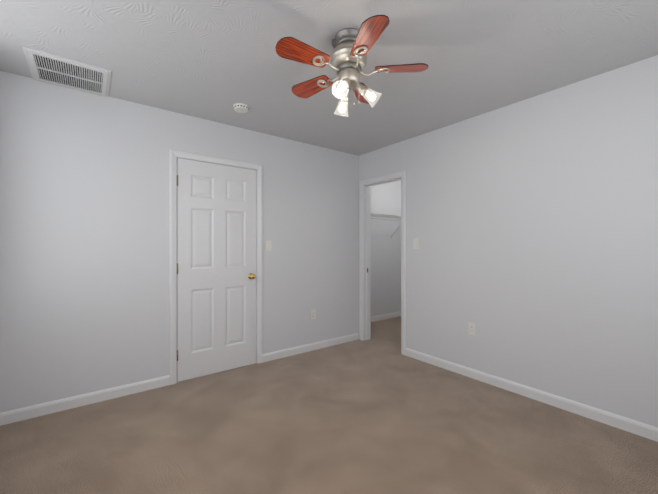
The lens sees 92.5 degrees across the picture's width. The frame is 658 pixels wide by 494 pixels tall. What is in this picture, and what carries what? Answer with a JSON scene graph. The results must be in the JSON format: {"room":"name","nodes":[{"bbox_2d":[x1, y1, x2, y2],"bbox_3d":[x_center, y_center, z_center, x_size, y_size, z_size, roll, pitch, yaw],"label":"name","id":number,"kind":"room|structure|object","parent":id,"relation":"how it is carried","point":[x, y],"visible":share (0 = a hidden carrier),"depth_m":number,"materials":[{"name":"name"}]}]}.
{"room":"empty bedroom","nodes":[
{"label":"empty bedroom","id":0,"kind":"room"},
{"bbox_2d":[0,71,358,412],"bbox_3d":[-1.060,0.006,3.163,3.570,2.440,0.120,0,0,-37],"label":"wall","id":1,"kind":"structure","parent":0,"point":[84,242],"depth_m":2.58,"materials":[{"name":"paint"}]},
{"bbox_2d":[0,375,169,425],"bbox_3d":[-1.881,1.183,2.454,1.163,0.085,0.013,0,0,-37],"label":"baseboard","id":2,"kind":"structure","parent":1,"relation":"attached to","point":[25,413],"depth_m":2.42,"materials":[{"name":"paint"}]},
{"bbox_2d":[169,149,261,384],"bbox_3d":[-1.099,0.177,3.122,0.892,2.097,0.137,0,0,-37],"label":"door frame","id":3,"kind":"structure","parent":1,"relation":"attached to","point":[174,154],"depth_m":2.84,"materials":[{"name":"paint"}]},
{"bbox_2d":[177,158,255,381],"bbox_3d":[-1.061,0.208,3.066,0.770,2.028,0.103,0,0,-37],"label":"door","id":4,"kind":"structure","parent":1,"relation":"in","point":[216,268],"depth_m":3.06,"materials":[{"name":"paint"}]},
{"bbox_2d":[265,241,270,250],"bbox_3d":[-0.648,-0.010,3.388,0.070,0.115,0.020,0,0,-37],"label":"light switch","id":5,"kind":"object","parent":1,"relation":"attached to","point":[267,245],"visible":1,"depth_m":3.38,"materials":[{"name":"plastic"}]},
{"bbox_2d":[262,333,358,362],"bbox_3d":[-0.159,1.183,3.765,1.382,0.085,0.013,0,0,-37],"label":"baseboard","id":6,"kind":"structure","parent":1,"relation":"attached to","point":[274,355],"depth_m":3.69,"materials":[{"name":"paint"}]},
{"bbox_2d":[311,309,315,318],"bbox_3d":[-0.189,0.801,3.746,0.070,0.115,0.008,0,0,-37],"label":"electrical outlet","id":7,"kind":"object","parent":1,"relation":"attached to","point":[313,313],"visible":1,"depth_m":3.75,"materials":[{"name":"plastic"}]},
{"bbox_2d":[0,316,657,493],"bbox_3d":[0.429,1.276,2.958,5.690,0.100,5.230,0,0,-37],"label":"floor","id":8,"kind":"structure","parent":0,"point":[378,412],"depth_m":2.01,"materials":[{"name":"carpet"}]},
{"bbox_2d":[0,0,657,155],"bbox_3d":[0.429,-1.264,2.958,5.690,0.100,5.230,0,0,-37],"label":"ceiling","id":9,"kind":"structure","parent":0,"point":[213,60],"depth_m":1.96,"materials":[{"name":"grey paint"}]},
{"bbox_2d":[22,46,111,96],"bbox_3d":[-1.814,-1.207,2.218,0.445,0.014,0.462,0,0,-37],"label":"ceiling vent","id":10,"kind":"object","parent":9,"relation":"in","point":[57,70],"visible":1,"depth_m":2.18,"materials":[{"name":"metal"}]},
{"bbox_2d":[233,103,249,112],"bbox_3d":[-0.758,-1.194,2.726,0.140,0.039,0.140,0,0,-37],"label":"smoke detector","id":11,"kind":"object","parent":9,"relation":"attached to","point":[241,108],"visible":1,"depth_m":2.69,"materials":[{"name":"plastic"}]},
{"bbox_2d":[275,15,427,116],"bbox_3d":[0.090,-0.997,1.823,0.845,0.434,0.860,0,0,-37],"label":"fan","id":12,"kind":"object","parent":9,"relation":"hanging from","point":[349,57],"visible":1,"depth_m":1.76,"materials":[{"name":"brown wood"}]},
{"bbox_2d":[371,180,400,316],"bbox_3d":[0.894,0.006,5.393,2.000,2.440,0.120,0,0,-37],"label":"wall","id":13,"kind":"structure","parent":0,"point":[385,268],"depth_m":5.38,"materials":[{"name":"paint"}]},
{"bbox_2d":[371,311,400,321],"bbox_3d":[0.886,1.184,5.303,1.880,0.085,0.013,0,0,-37],"label":"baseboard","id":14,"kind":"structure","parent":13,"relation":"attached to","point":[385,316],"depth_m":5.35,"materials":[{"name":"paint"}]},
{"bbox_2d":[371,213,400,237],"bbox_3d":[0.977,-0.331,5.184,1.872,0.364,0.312,0,0,-37],"label":"closet shelf","id":15,"kind":"object","parent":13,"relation":"attached to","point":[384,215],"visible":0.33,"depth_m":5.04,"materials":[{"name":"metal"}]},
{"bbox_2d":[359,55,657,427],"bbox_3d":[1.326,0.006,3.076,0.120,2.440,4.330,0,0,-37],"label":"wall","id":16,"kind":"structure","parent":0,"point":[532,224],"depth_m":2.47,"materials":[{"name":"paint"}]},
{"bbox_2d":[360,171,405,354],"bbox_3d":[0.689,0.180,3.910,0.152,2.092,0.754,0,0,-37],"label":"door frame","id":17,"kind":"structure","parent":16,"relation":"attached to","point":[402,174],"depth_m":4.13,"materials":[{"name":"paint"}]},
{"bbox_2d":[413,238,418,248],"bbox_3d":[0.950,-0.036,3.454,0.020,0.115,0.070,0,0,-37],"label":"light switch","id":18,"kind":"object","parent":16,"relation":"attached to","point":[415,243],"visible":1,"depth_m":3.45,"materials":[{"name":"plastic"}]},
{"bbox_2d":[468,322,475,335],"bbox_3d":[1.339,0.768,2.954,0.008,0.115,0.070,0,0,-37],"label":"electrical outlet","id":19,"kind":"object","parent":16,"relation":"attached to","point":[471,328],"visible":1,"depth_m":2.95,"materials":[{"name":"plastic"}]},
{"bbox_2d":[405,348,657,441],"bbox_3d":[1.689,1.183,2.490,0.013,0.085,2.718,0,0,-37],"label":"baseboard","id":20,"kind":"structure","parent":16,"relation":"attached to","point":[623,423],"depth_m":2.45,"materials":[{"name":"paint"}]}
]}

